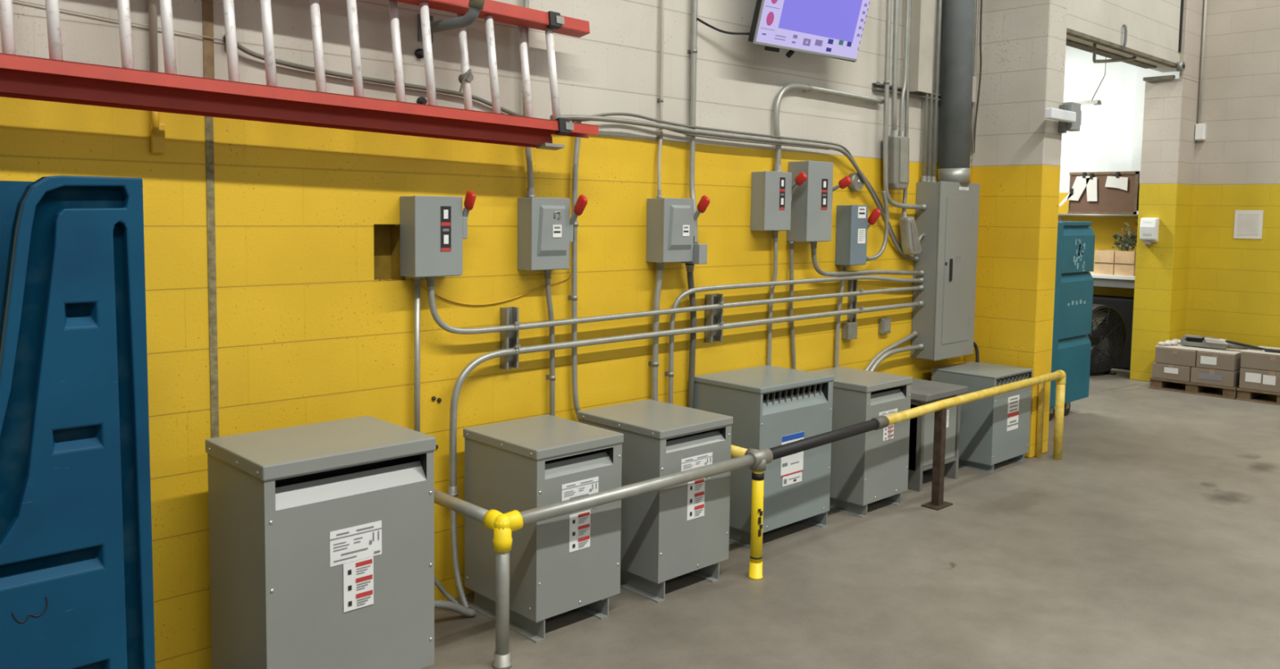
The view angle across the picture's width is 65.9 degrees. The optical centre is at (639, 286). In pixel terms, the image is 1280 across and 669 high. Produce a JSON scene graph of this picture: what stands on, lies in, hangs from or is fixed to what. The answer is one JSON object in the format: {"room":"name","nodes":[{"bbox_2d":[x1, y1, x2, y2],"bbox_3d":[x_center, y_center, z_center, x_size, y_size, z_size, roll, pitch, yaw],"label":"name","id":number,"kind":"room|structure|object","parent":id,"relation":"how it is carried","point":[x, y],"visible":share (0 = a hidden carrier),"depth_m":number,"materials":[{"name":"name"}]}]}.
{"room":"electrical room","nodes":[
{"label":"electrical room","id":0,"kind":"room"},
{"bbox_2d":[0,0,1181,668],"bbox_3d":[-0.006,-0.883,4.751,14.600,4.200,0.300,-3,6,-43],"label":"wall","id":1,"kind":"structure","parent":0,"point":[307,334],"depth_m":3.90,"materials":[{"name":"paint"}]},
{"bbox_2d":[13,0,224,40],"bbox_3d":[-1.714,-0.822,2.906,0.980,0.074,0.006,-3,6,-43],"label":"cable","id":2,"kind":"object","parent":1,"relation":"attached to","point":[13,0],"visible":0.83,"depth_m":2.99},
{"bbox_2d":[148,0,158,71],"bbox_3d":[-1.508,-1.715,3.011,0.024,2.320,0.024,-3,6,-43],"label":"conduit","id":3,"kind":"object","parent":1,"relation":"attached to","point":[153,25],"visible":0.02,"depth_m":3.07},
{"bbox_2d":[150,111,165,153],"bbox_3d":[-1.520,-0.500,3.111,0.040,0.158,0.027,-3,6,-43],"label":"bracket","id":4,"kind":"object","parent":1,"relation":"attached to","point":[157,129],"visible":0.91,"depth_m":3.10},
{"bbox_2d":[202,0,214,79],"bbox_3d":[-1.393,-1.733,3.142,0.033,2.300,0.007,-3,6,-43],"label":"trim","id":5,"kind":"structure","parent":1,"relation":"attached to","point":[207,5],"depth_m":3.21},
{"bbox_2d":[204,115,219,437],"bbox_3d":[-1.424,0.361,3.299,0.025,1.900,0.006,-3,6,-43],"label":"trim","id":6,"kind":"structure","parent":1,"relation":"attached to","point":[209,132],"depth_m":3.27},
{"bbox_2d":[236,42,523,115],"bbox_3d":[-0.885,-0.748,3.681,1.280,0.184,0.027,-3,6,-43],"label":"cable","id":7,"kind":"object","parent":1,"relation":"attached to","point":[240,47],"visible":0.6,"depth_m":3.58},
{"bbox_2d":[412,277,422,431],"bbox_3d":[-0.857,0.370,3.801,0.035,0.822,0.034,-3,6,-43],"label":"conduit","id":8,"kind":"object","parent":1,"relation":"attached to","point":[417,281],"visible":0.64,"depth_m":3.78,"materials":[{"name":"metal"}]},
{"bbox_2d":[400,190,475,277],"bbox_3d":[-0.767,-0.204,3.763,0.245,0.330,0.164,-3,6,-43],"label":"switch","id":9,"kind":"object","parent":1,"relation":"attached to","point":[433,229],"visible":1,"depth_m":3.72,"materials":[{"name":"metal"}]},
{"bbox_2d":[417,0,484,43],"bbox_3d":[-0.691,-1.036,3.653,0.336,0.228,0.071,4,5,36],"label":"wall hook","id":10,"kind":"object","parent":1,"relation":"attached to","point":[475,6],"visible":0.87,"depth_m":3.62,"materials":[{"name":"grey metal"}]},
{"bbox_2d":[0,0,599,150],"bbox_3d":[-1.426,-0.806,2.986,3.300,0.627,0.214,-3,6,-43],"label":"ladder","id":11,"kind":"object","parent":10,"relation":"hanging from","point":[52,79],"visible":1,"depth_m":3.28,"materials":[{"name":"metal"}]},
{"bbox_2d":[421,274,571,305],"bbox_3d":[-0.582,0.007,4.061,0.767,0.131,0.011,-3,6,-43],"label":"cable","id":12,"kind":"object","parent":1,"relation":"attached to","point":[564,279],"visible":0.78,"depth_m":4.05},
{"bbox_2d":[499,306,520,369],"bbox_3d":[-0.529,0.214,4.083,0.062,0.254,0.084,-3,6,-43],"label":"strut","id":13,"kind":"object","parent":1,"relation":"attached to","point":[508,315],"visible":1,"depth_m":4.09,"materials":[{"name":"metal"}]},
{"bbox_2d":[522,0,535,197],"bbox_3d":[-0.447,-1.651,4.012,0.062,2.570,0.038,-3,6,-43],"label":"conduit","id":14,"kind":"object","parent":1,"relation":"attached to","point":[531,190],"visible":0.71,"depth_m":4.09,"materials":[{"name":"metal"}]},
{"bbox_2d":[543,270,555,415],"bbox_3d":[-0.395,0.338,4.248,0.062,0.832,0.047,-3,6,-43],"label":"conduit","id":15,"kind":"object","parent":1,"relation":"attached to","point":[552,377],"visible":0.74,"depth_m":4.24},
{"bbox_2d":[517,194,587,271],"bbox_3d":[-0.364,-0.228,4.130,0.236,0.318,0.187,-3,6,-43],"label":"switch","id":16,"kind":"object","parent":1,"relation":"attached to","point":[544,224],"visible":1,"depth_m":4.10,"materials":[{"name":"metal"}]},
{"bbox_2d":[567,121,581,414],"bbox_3d":[-0.264,-0.051,4.340,0.108,1.374,0.045,-3,6,-43],"label":"conduit","id":17,"kind":"object","parent":1,"relation":"attached to","point":[574,297],"visible":0.64,"depth_m":4.30,"materials":[{"name":"metal"}]},
{"bbox_2d":[648,262,664,400],"bbox_3d":[0.080,0.328,4.694,0.066,0.896,0.054,-3,6,-43],"label":"conduit","id":18,"kind":"object","parent":1,"relation":"attached to","point":[654,362],"visible":0.76,"depth_m":4.66,"materials":[{"name":"metal"}]},
{"bbox_2d":[656,0,664,198],"bbox_3d":[0.106,-1.689,4.549,0.036,2.559,0.043,-3,6,-43],"label":"conduit","id":19,"kind":"object","parent":1,"relation":"attached to","point":[660,100],"visible":0.94,"depth_m":4.61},
{"bbox_2d":[425,276,924,333],"bbox_3d":[0.485,0.003,5.004,3.576,0.239,0.046,-3,6,-43],"label":"conduit","id":20,"kind":"object","parent":1,"relation":"attached to","point":[430,280],"visible":0.98,"depth_m":4.46,"materials":[{"name":"metal"}]},
{"bbox_2d":[646,195,710,264],"bbox_3d":[0.187,-0.269,4.652,0.259,0.326,0.187,-3,6,-43],"label":"switch","id":21,"kind":"object","parent":1,"relation":"attached to","point":[670,222],"visible":1,"depth_m":4.60,"materials":[{"name":"metal"}]},
{"bbox_2d":[684,262,696,408],"bbox_3d":[0.243,0.321,4.827,0.047,0.894,0.106,2,4,15],"label":"conduit","id":22,"kind":"object","parent":21,"relation":"hanging from","point":[690,267],"visible":0.81,"depth_m":4.85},
{"bbox_2d":[447,300,924,496],"bbox_3d":[0.512,0.456,5.066,3.490,0.596,0.044,-3,6,-43],"label":"conduit","id":23,"kind":"object","parent":1,"relation":"attached to","point":[452,486],"visible":0.98,"depth_m":4.32,"materials":[{"name":"metal"}]},
{"bbox_2d":[449,496,469,607],"bbox_3d":[-0.713,1.046,3.879,0.036,0.435,0.128,-3,6,-43],"label":"flexible hose","id":24,"kind":"object","parent":23,"relation":"attached to","point":[453,521],"visible":0.84,"depth_m":3.89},
{"bbox_2d":[686,0,697,243],"bbox_3d":[0.272,-1.590,4.681,0.038,2.772,0.100,-2,5,-29],"label":"conduit","id":25,"kind":"object","parent":1,"relation":"attached to","point":[693,51],"visible":0.77,"depth_m":4.74,"materials":[{"name":"metal"}]},
{"bbox_2d":[704,293,724,342],"bbox_3d":[0.384,0.159,4.949,0.085,0.242,0.084,-3,6,-43],"label":"strut","id":26,"kind":"object","parent":1,"relation":"attached to","point":[712,317],"visible":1,"depth_m":4.95,"materials":[{"name":"metal"}]},
{"bbox_2d":[550,115,919,261],"bbox_3d":[0.702,-0.445,5.182,2.983,0.705,0.055,-3,6,-44],"label":"conduit","id":27,"kind":"object","parent":1,"relation":"attached to","point":[584,117],"visible":0.93,"depth_m":4.96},
{"bbox_2d":[572,120,829,150],"bbox_3d":[0.382,-0.748,4.845,1.841,0.058,0.015,-3,6,-43],"label":"cable","id":28,"kind":"object","parent":27,"relation":"attached to","point":[573,121],"visible":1,"depth_m":4.96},
{"bbox_2d":[569,112,902,249],"bbox_3d":[0.689,-0.482,5.173,2.756,0.685,0.053,-3,6,-44],"label":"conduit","id":29,"kind":"object","parent":1,"relation":"attached to","point":[606,113],"visible":0.82,"depth_m":4.95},
{"bbox_2d":[766,231,778,365],"bbox_3d":[0.711,0.144,5.280,0.046,0.891,0.041,-3,6,-43],"label":"conduit","id":30,"kind":"object","parent":1,"relation":"attached to","point":[775,233],"visible":0.73,"depth_m":5.27,"materials":[{"name":"metal"}]},
{"bbox_2d":[750,170,807,231],"bbox_3d":[0.729,-0.447,5.160,0.255,0.311,0.176,-3,6,-43],"label":"switch","id":31,"kind":"object","parent":1,"relation":"attached to","point":[771,191],"visible":1,"depth_m":5.12,"materials":[{"name":"metal"}]},
{"bbox_2d":[788,241,795,368],"bbox_3d":[0.836,0.167,5.408,0.034,0.832,0.107,4,5,33],"label":"conduit","id":32,"kind":"object","parent":1,"relation":"attached to","point":[791,244],"visible":0.73,"depth_m":5.38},
{"bbox_2d":[664,275,924,404],"bbox_3d":[0.964,0.339,5.499,2.230,0.777,0.070,-3,6,-42],"label":"conduit","id":33,"kind":"object","parent":1,"relation":"attached to","point":[671,339],"visible":0.88,"depth_m":5.01,"materials":[{"name":"metal"}]},
{"bbox_2d":[747,0,870,62],"bbox_3d":[0.861,-1.450,5.115,0.875,0.546,0.308,-3,6,-43],"label":"monitor","id":34,"kind":"object","parent":1,"relation":"attached to","point":[832,28],"visible":1,"depth_m":5.07,"materials":[{"name":"purple glass"}]},
{"bbox_2d":[786,160,851,241],"bbox_3d":[0.975,-0.460,5.354,0.270,0.432,0.234,-3,6,-43],"label":"switch","id":35,"kind":"object","parent":1,"relation":"attached to","point":[811,201],"visible":0.99,"depth_m":5.31,"materials":[{"name":"metal"}]},
{"bbox_2d":[773,83,884,172],"bbox_3d":[1.067,-0.863,5.531,1.005,0.485,0.053,-3,6,-43],"label":"conduit","id":36,"kind":"object","parent":1,"relation":"attached to","point":[777,166],"visible":0.95,"depth_m":5.25,"materials":[{"name":"metal"}]},
{"bbox_2d":[834,265,846,367],"bbox_3d":[1.159,0.218,5.713,0.056,0.690,0.036,-2,5,-29],"label":"conduit","id":37,"kind":"object","parent":1,"relation":"attached to","point":[842,268],"visible":0.69,"depth_m":5.70,"materials":[{"name":"metal"}]},
{"bbox_2d":[841,321,857,339],"bbox_3d":[1.230,0.258,5.788,0.091,0.098,0.050,-3,6,-43],"label":"junction box","id":38,"kind":"object","parent":1,"relation":"attached to","point":[849,329],"visible":1,"depth_m":5.76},
{"bbox_2d":[847,279,863,321],"bbox_3d":[1.272,0.099,5.791,0.060,0.280,0.084,-3,6,-43],"label":"strut","id":39,"kind":"object","parent":1,"relation":"attached to","point":[852,284],"visible":0.8,"depth_m":5.80,"materials":[{"name":"metal"}]},
{"bbox_2d":[835,204,880,265],"bbox_3d":[1.258,-0.296,5.681,0.205,0.344,0.173,-3,6,-43],"label":"switch","id":40,"kind":"object","parent":1,"relation":"attached to","point":[852,224],"visible":1,"depth_m":5.64,"materials":[{"name":"metal"}]},
{"bbox_2d":[866,191,888,261],"bbox_3d":[1.387,-0.358,5.810,0.256,0.416,0.038,-3,6,-44],"label":"conduit","id":41,"kind":"object","parent":40,"relation":"attached to","point":[880,252],"visible":0.88,"depth_m":5.87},
{"bbox_2d":[809,241,924,276],"bbox_3d":[1.361,-0.158,5.827,1.161,0.234,0.042,-3,6,-43],"label":"conduit","id":42,"kind":"object","parent":1,"relation":"attached to","point":[813,244],"visible":0.97,"depth_m":5.70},
{"bbox_2d":[864,330,918,370],"bbox_3d":[1.509,0.493,6.068,0.680,0.404,0.044,-3,6,-43],"label":"conduit","id":43,"kind":"object","parent":1,"relation":"attached to","point":[914,333],"visible":0.7,"depth_m":6.09,"materials":[{"name":"metal"}]},
{"bbox_2d":[890,0,899,136],"bbox_3d":[1.531,-1.969,5.830,0.065,2.156,0.048,-3,6,-43],"label":"conduit","id":44,"kind":"object","parent":1,"relation":"attached to","point":[896,2],"visible":0.88,"depth_m":5.87,"materials":[{"name":"metal"}]},
{"bbox_2d":[888,135,909,189],"bbox_3d":[1.546,-0.744,5.945,0.180,0.315,0.091,-3,6,-43],"label":"box","id":45,"kind":"object","parent":1,"relation":"attached to","point":[898,146],"visible":0.91,"depth_m":5.89,"materials":[{"name":"metal"}]},
{"bbox_2d":[876,0,927,210],"bbox_3d":[1.624,-1.758,5.942,0.488,2.590,0.078,-3,6,-39],"label":"conduit","id":46,"kind":"object","parent":1,"relation":"attached to","point":[923,206],"visible":0.98,"depth_m":5.83,"materials":[{"name":"metal"}]},
{"bbox_2d":[897,0,909,136],"bbox_3d":[1.600,-1.973,5.894,0.059,2.155,0.038,-3,6,-43],"label":"conduit","id":47,"kind":"object","parent":1,"relation":"attached to","point":[900,133],"visible":0.88,"depth_m":5.94,"materials":[{"name":"metal"}]},
{"bbox_2d":[871,82,940,101],"bbox_3d":[1.743,-1.201,6.161,1.000,0.040,0.032,-3,6,-43],"label":"strut","id":48,"kind":"object","parent":1,"relation":"attached to","point":[875,86],"visible":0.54,"depth_m":5.96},
{"bbox_2d":[901,0,911,217],"bbox_3d":[1.636,-1.734,5.971,0.065,2.642,0.036,-3,6,-43],"label":"conduit","id":49,"kind":"object","parent":1,"relation":"attached to","point":[904,213],"visible":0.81,"depth_m":6.01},
{"bbox_2d":[899,216,921,254],"bbox_3d":[1.677,-0.315,6.105,0.178,0.238,0.074,-3,6,-43],"label":"fitting","id":50,"kind":"object","parent":1,"relation":"attached to","point":[909,238],"visible":1,"depth_m":6.06,"materials":[{"name":"metal"}]},
{"bbox_2d":[909,0,935,94],"bbox_3d":[1.734,-2.127,6.029,0.165,1.865,0.088,-3,6,-43],"label":"duct","id":51,"kind":"object","parent":1,"relation":"attached to","point":[922,13],"visible":0.82,"depth_m":6.03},
{"bbox_2d":[920,93,928,182],"bbox_3d":[1.809,-1.861,6.145,0.040,2.410,0.040,-3,6,-43],"label":"conduit","id":52,"kind":"object","parent":1,"relation":"attached to","point":[923,177],"visible":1,"depth_m":6.21,"materials":[{"name":"metal"}]},
{"bbox_2d":[925,0,937,182],"bbox_3d":[1.849,-1.864,6.184,0.042,2.410,0.040,-3,6,-43],"label":"conduit","id":53,"kind":"object","parent":1,"relation":"attached to","point":[931,100],"visible":0.67,"depth_m":6.23,"materials":[{"name":"metal"}]},
{"bbox_2d":[930,0,942,182],"bbox_3d":[1.894,-1.866,6.226,0.050,2.410,0.040,-3,6,-43],"label":"conduit","id":54,"kind":"object","parent":1,"relation":"attached to","point":[940,2],"visible":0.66,"depth_m":6.26,"materials":[{"name":"metal"}]},
{"bbox_2d":[911,181,979,360],"bbox_3d":[1.980,-0.109,6.374,0.494,1.121,0.186,-3,6,-43],"label":"panelboard","id":55,"kind":"object","parent":1,"relation":"attached to","point":[944,324],"visible":1,"depth_m":6.24,"materials":[{"name":"metal"}]},
{"bbox_2d":[868,342,924,371],"bbox_3d":[1.545,0.510,6.042,0.654,0.278,0.044,-3,6,-43],"label":"conduit","id":56,"kind":"object","parent":55,"relation":"attached to","point":[920,346],"visible":0.64,"depth_m":6.02,"materials":[{"name":"metal"}]},
{"bbox_2d":[937,0,975,182],"bbox_3d":[2.028,-1.865,6.257,0.228,2.416,0.201,-3,6,-43],"label":"riser pipe","id":57,"kind":"object","parent":55,"relation":"on","point":[958,15],"visible":0.86,"depth_m":6.23,"materials":[{"name":"metal"}]},
{"bbox_2d":[969,0,978,164],"bbox_3d":[2.183,-1.881,6.480,0.028,2.410,0.175,5,6,42],"label":"conduit","id":58,"kind":"object","parent":1,"relation":"attached to","point":[977,1],"visible":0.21,"depth_m":6.56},
{"bbox_2d":[973,0,982,153],"bbox_3d":[2.261,-1.989,6.519,0.058,2.200,0.015,-3,6,-43],"label":"cable","id":59,"kind":"object","parent":58,"relation":"attached to","point":[981,1],"visible":1,"depth_m":6.57,"materials":[{"name":"brown metal"}]},
{"bbox_2d":[1066,27,1176,80],"bbox_3d":[3.958,-1.975,8.432,2.800,0.130,0.304,-3,6,-43],"label":"door track","id":60,"kind":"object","parent":1,"relation":"attached to","point":[1071,33],"depth_m":8.56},
{"bbox_2d":[1129,0,1204,381],"bbox_3d":[5.191,-1.183,9.653,0.600,4.200,0.340,-3,6,-43],"label":"wall pier","id":61,"kind":"structure","parent":1,"relation":"attached to","point":[1170,118],"depth_m":9.48,"materials":[{"name":"paint"}]},
{"bbox_2d":[1139,217,1159,244],"bbox_3d":[4.897,-0.535,9.489,0.105,0.254,0.145,-3,6,-43],"label":"soap dispenser","id":62,"kind":"object","parent":61,"relation":"attached to","point":[1148,227],"visible":1,"depth_m":9.46,"materials":[{"name":"white plastic"}]},
{"bbox_2d":[420,368,1279,668],"bbox_3d":[2.679,1.277,4.526,18.000,0.001,14.000,-3,6,-43],"label":"floor","id":63,"kind":"structure","parent":0,"point":[1153,541],"depth_m":4.35,"materials":[{"name":"concrete"}]},
{"bbox_2d":[0,175,155,668],"bbox_3d":[-1.787,0.563,2.278,0.995,1.640,0.803,-3,6,-43],"label":"cart","id":64,"kind":"object","parent":63,"relation":"on","point":[77,581],"visible":1,"depth_m":2.21,"materials":[{"name":"blue plastic"}]},
{"bbox_2d":[204,415,435,668],"bbox_3d":[-1.028,0.904,3.196,0.574,0.842,0.447,-3,6,-43],"label":"transformer","id":65,"kind":"object","parent":63,"relation":"on","point":[322,534],"visible":1,"depth_m":3.03,"materials":[{"name":"grey metal"}]},
{"bbox_2d":[434,599,475,616],"bbox_3d":[-0.801,1.219,3.690,0.433,0.144,0.039,-3,6,-43],"label":"flexible hose","id":66,"kind":"object","parent":63,"relation":"on","point":[460,608],"visible":0.41,"depth_m":3.77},
{"bbox_2d":[462,413,623,642],"bbox_3d":[-0.387,0.922,3.890,0.430,0.719,0.478,-3,6,-43],"label":"transformer","id":67,"kind":"object","parent":63,"relation":"on","point":[567,562],"visible":0.96,"depth_m":3.74,"materials":[{"name":"grey metal"}]},
{"bbox_2d":[576,399,733,602],"bbox_3d":[0.056,0.903,4.299,0.446,0.708,0.522,-3,6,-43],"label":"transformer","id":68,"kind":"object","parent":63,"relation":"on","point":[669,532],"visible":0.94,"depth_m":4.10,"materials":[{"name":"grey metal"}]},
{"bbox_2d":[434,369,1066,668],"bbox_3d":[0.946,0.912,5.127,4.504,0.590,0.700,-3,6,-43],"label":"guard rail","id":69,"kind":"object","parent":63,"relation":"on","point":[502,524],"visible":0.98,"depth_m":4.25,"materials":[{"name":"metal"}]},
{"bbox_2d":[693,364,834,547],"bbox_3d":[0.613,0.829,4.953,0.582,0.772,0.442,-3,6,-43],"label":"transformer","id":70,"kind":"object","parent":63,"relation":"on","point":[769,406],"visible":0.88,"depth_m":4.77,"materials":[{"name":"grey metal"}]},
{"bbox_2d":[765,382,822,406],"bbox_3d":[0.735,0.524,4.786,0.482,0.076,0.012,-3,6,-43],"label":"vent grille","id":71,"kind":"object","parent":70,"relation":"attached to","point":[802,399],"depth_m":4.81,"materials":[{"name":"grey metal"}]},
{"bbox_2d":[812,366,912,517],"bbox_3d":[1.164,0.837,5.441,0.442,0.699,0.477,-3,6,-43],"label":"transformer","id":72,"kind":"object","parent":63,"relation":"on","point":[873,465],"visible":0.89,"depth_m":5.24,"materials":[{"name":"grey metal"}]},
{"bbox_2d":[907,377,968,491],"bbox_3d":[1.651,0.874,5.919,0.486,0.566,0.420,-3,6,-43],"label":"transformer","id":73,"kind":"object","parent":63,"relation":"on","point":[923,392],"visible":0.39,"depth_m":5.72,"materials":[{"name":"grey metal"}]},
{"bbox_2d":[931,360,1032,472],"bbox_3d":[2.210,0.828,6.400,0.517,0.600,0.433,-3,6,-43],"label":"transformer","id":74,"kind":"object","parent":63,"relation":"on","point":[993,429],"visible":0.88,"depth_m":6.20,"materials":[{"name":"grey metal"}]},
{"bbox_2d":[995,371,1030,386],"bbox_3d":[2.355,0.583,6.238,0.486,0.054,0.007,-3,6,-43],"label":"vent grille","id":75,"kind":"object","parent":74,"relation":"attached to","point":[1027,374],"depth_m":6.22,"materials":[{"name":"grey metal"}]},
{"bbox_2d":[964,0,1067,457],"bbox_3d":[2.517,-0.988,6.594,0.260,4.200,0.500,-3,6,-43],"label":"wall pier","id":76,"kind":"object","parent":63,"relation":"on","point":[1015,161],"visible":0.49,"depth_m":6.49,"materials":[{"name":"paint"}]},
{"bbox_2d":[1044,102,1081,133],"bbox_3d":[2.746,-1.099,6.381,0.115,0.200,0.574,4,5,35],"label":"wall light","id":77,"kind":"object","parent":76,"relation":"attached to","point":[1068,115],"visible":1,"depth_m":6.42,"materials":[{"name":"plastic"}]},
{"bbox_2d":[1048,221,1095,420],"bbox_3d":[3.182,0.242,8.014,0.735,1.549,0.682,-3,6,-43],"label":"cart","id":78,"kind":"object","parent":63,"relation":"on","point":[1075,250],"visible":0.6,"depth_m":7.77,"materials":[{"name":"teal plastic"}]},
{"bbox_2d":[1087,303,1126,374],"bbox_3d":[4.572,0.530,9.992,0.680,0.714,0.294,-1,5,-26],"label":"fan","id":79,"kind":"object","parent":63,"relation":"on","point":[1110,344],"visible":0.52,"depth_m":9.97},
{"bbox_2d":[1090,294,1133,369],"bbox_3d":[5.048,0.479,10.592,0.355,0.740,0.800,-3,6,-43],"label":"housing","id":80,"kind":"object","parent":63,"relation":"on","point":[1124,304],"visible":0.04,"depth_m":10.32,"materials":[{"name":"black plastic"}]},
{"bbox_2d":[1089,271,1134,288],"bbox_3d":[4.938,0.345,10.725,0.480,0.985,1.240,-3,6,-43],"label":"workbench","id":81,"kind":"object","parent":63,"relation":"on","point":[1101,280],"visible":0.05,"depth_m":10.34,"materials":[{"name":"white plastic"}]},
{"bbox_2d":[1093,249,1120,275],"bbox_3d":[4.992,-0.261,10.518,0.235,0.254,0.195,-3,6,-43],"label":"cardboard box","id":82,"kind":"object","parent":81,"relation":"on","point":[1104,259],"visible":0.84,"depth_m":10.44,"materials":[{"name":"brown cardboard"}]},
{"bbox_2d":[1114,250,1136,275],"bbox_3d":[5.133,-0.248,10.370,0.235,0.254,0.195,-3,6,-43],"label":"cardboard box","id":83,"kind":"object","parent":81,"relation":"on","point":[1124,260],"visible":0.8,"depth_m":10.29,"materials":[{"name":"brown cardboard"}]},
{"bbox_2d":[1111,218,1137,250],"bbox_3d":[5.132,-0.543,10.355,0.237,0.340,0.401,-3,6,-43],"label":"dried plant","id":84,"kind":"object","parent":83,"relation":"on","point":[1127,243],"visible":0.88,"depth_m":10.36,"materials":[{"name":"green plant"}]},
{"bbox_2d":[1149,377,1239,399],"bbox_3d":[5.239,0.908,9.185,0.650,0.102,0.710,-3,6,-43],"label":"pallet","id":85,"kind":"object","parent":63,"relation":"on","point":[1231,393],"visible":0.4,"depth_m":8.98,"materials":[{"name":"brown wood"}]},
{"bbox_2d":[1151,362,1191,382],"bbox_3d":[5.101,0.775,9.291,0.592,0.141,0.322,-3,6,-43],"label":"carton","id":86,"kind":"object","parent":85,"relation":"on","point":[1162,371],"visible":0.61,"depth_m":9.08,"materials":[{"name":"brown paper"}]},
{"bbox_2d":[1155,346,1198,366],"bbox_3d":[5.124,0.631,9.259,0.591,0.148,0.342,-3,6,-43],"label":"carton","id":87,"kind":"object","parent":86,"relation":"on","point":[1181,357],"visible":0.69,"depth_m":9.05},
{"bbox_2d":[1190,366,1239,386],"bbox_3d":[5.337,0.797,9.044,0.592,0.141,0.347,-3,6,-43],"label":"carton","id":88,"kind":"object","parent":85,"relation":"on","point":[1198,375],"visible":0.62,"depth_m":8.82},
{"bbox_2d":[1195,351,1240,371],"bbox_3d":[5.353,0.653,9.019,0.592,0.148,0.307,-3,6,-43],"label":"carton","id":89,"kind":"object","parent":88,"relation":"on","point":[1220,361],"visible":0.7,"depth_m":8.80,"materials":[{"name":"brown paper"}]},
{"bbox_2d":[1155,338,1245,354],"bbox_3d":[5.227,0.545,9.140,0.558,0.043,0.668,-3,6,-43],"label":"plastic wrap","id":90,"kind":"object","parent":89,"relation":"on","point":[1174,343],"visible":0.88,"depth_m":9.06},
{"bbox_2d":[1180,334,1271,350],"bbox_3d":[5.416,0.527,8.870,0.105,0.095,1.000,-3,6,-43],"label":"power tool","id":91,"kind":"object","parent":90,"relation":"on","point":[1187,340],"visible":1,"depth_m":9.01,"materials":[{"name":"grey plastic"}]},
{"bbox_2d":[1235,387,1279,404],"bbox_3d":[5.736,0.955,8.663,0.650,0.102,0.705,-3,6,-43],"label":"pallet","id":92,"kind":"object","parent":63,"relation":"on","point":[1245,394],"visible":0.49,"depth_m":8.63,"materials":[{"name":"brown wood"}]},
{"bbox_2d":[1239,367,1279,392],"bbox_3d":[5.660,0.807,8.712,0.582,0.181,0.492,-3,6,-43],"label":"carton","id":93,"kind":"object","parent":92,"relation":"on","point":[1250,378],"visible":0.87,"depth_m":8.57,"materials":[{"name":"brown paper"}]},
{"bbox_2d":[1240,351,1279,371],"bbox_3d":[5.662,0.646,8.700,0.581,0.138,0.492,-3,6,-43],"label":"carton","id":94,"kind":"object","parent":93,"relation":"on","point":[1248,360],"visible":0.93,"depth_m":8.57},
{"bbox_2d":[1057,192,1139,297],"bbox_3d":[4.155,-0.193,11.896,0.001,1.860,4.200,-3,6,-43],"label":"wall","id":95,"kind":"structure","parent":0,"point":[1104,228],"depth_m":10.85,"materials":[{"name":"yellow paint"}]},
{"bbox_2d":[1057,213,1137,221],"bbox_3d":[4.978,-0.652,10.772,0.314,0.281,1.300,-3,6,-43],"label":"wall shelf","id":96,"kind":"object","parent":95,"relation":"attached to","point":[1060,215],"visible":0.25,"depth_m":10.61,"materials":[{"name":"grey metal"}]},
{"bbox_2d":[1067,171,1139,213],"bbox_3d":[5.061,-1.010,10.701,0.260,0.455,0.730,-3,6,-43],"label":"panel","id":97,"kind":"object","parent":96,"relation":"on","point":[1110,200],"visible":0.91,"depth_m":10.57,"materials":[{"name":"brown wood"}]},
{"bbox_2d":[1067,172,1089,200],"bbox_3d":[4.799,-1.092,10.773,0.025,0.310,0.255,-3,6,-43],"label":"paper","id":98,"kind":"object","parent":97,"relation":"hanging from","point":[1080,183],"visible":1,"depth_m":10.77,"materials":[{"name":"white paper"}]},
{"bbox_2d":[1085,173,1097,200],"bbox_3d":[4.890,-1.074,10.678,0.025,0.300,0.130,-3,6,-43],"label":"paper","id":99,"kind":"object","parent":97,"relation":"hanging from","point":[1091,186],"visible":1,"depth_m":10.67,"materials":[{"name":"white paper"}]},
{"bbox_2d":[1105,172,1128,191],"bbox_3d":[5.067,-1.117,10.489,0.025,0.200,0.230,-3,6,-43],"label":"paper","id":100,"kind":"object","parent":97,"relation":"hanging from","point":[1117,181],"visible":1,"depth_m":10.47,"materials":[{"name":"white paper"}]},
{"bbox_2d":[1059,45,1139,192],"bbox_3d":[4.183,-2.287,11.738,0.001,2.340,4.200,-3,6,-43],"label":"wall","id":101,"kind":"structure","parent":0,"point":[1104,141],"depth_m":10.85,"materials":[{"name":"white paint"}]},
{"bbox_2d":[1131,66,1179,180],"bbox_3d":[5.443,-1.985,10.356,0.100,1.800,0.430,-3,6,-43],"label":"trim","id":102,"kind":"structure","parent":101,"relation":"attached to","point":[1141,73],"depth_m":10.45,"materials":[{"name":"white paint"}]},
{"bbox_2d":[1185,0,1279,347],"bbox_3d":[8.489,-0.892,6.413,0.001,4.200,9.000,-3,6,-43],"label":"wall","id":103,"kind":"structure","parent":0,"point":[1233,284],"depth_m":9.37,"materials":[{"name":"paint"}]},
{"bbox_2d":[1195,0,1207,140],"bbox_3d":[5.440,-2.343,9.490,0.065,1.855,0.080,-3,6,-43],"label":"light switch","id":104,"kind":"object","parent":103,"relation":"attached to","point":[1200,129],"visible":1,"depth_m":9.53,"materials":[{"name":"white plastic"}]},
{"bbox_2d":[1233,209,1263,239],"bbox_3d":[5.745,-0.587,9.316,0.010,0.267,0.234,-3,6,-43],"label":"notice","id":105,"kind":"object","parent":103,"relation":"attached to","point":[1247,224],"visible":1,"depth_m":9.31,"materials":[{"name":"white paper"}]},
{"bbox_3d":[2.490,-2.931,10.066,4.700,0.050,4.200,-3,6,-43],"label":"ceiling","id":106,"kind":"structure","parent":0,"visible":0},
{"bbox_2d":[1063,57,1106,108],"bbox_3d":[4.393,-2.345,10.059,0.120,1.065,0.706,-3,6,-43],"label":"light","id":107,"kind":"object","parent":106,"relation":"hanging from","point":[1087,104],"visible":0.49,"depth_m":9.91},
{"bbox_2d":[1063,99,1101,105],"bbox_3d":[4.371,-1.865,10.112,0.120,0.040,0.660,-3,6,-43],"label":"hood","id":108,"kind":"object","parent":107,"relation":"attached to","point":[1091,102],"depth_m":9.91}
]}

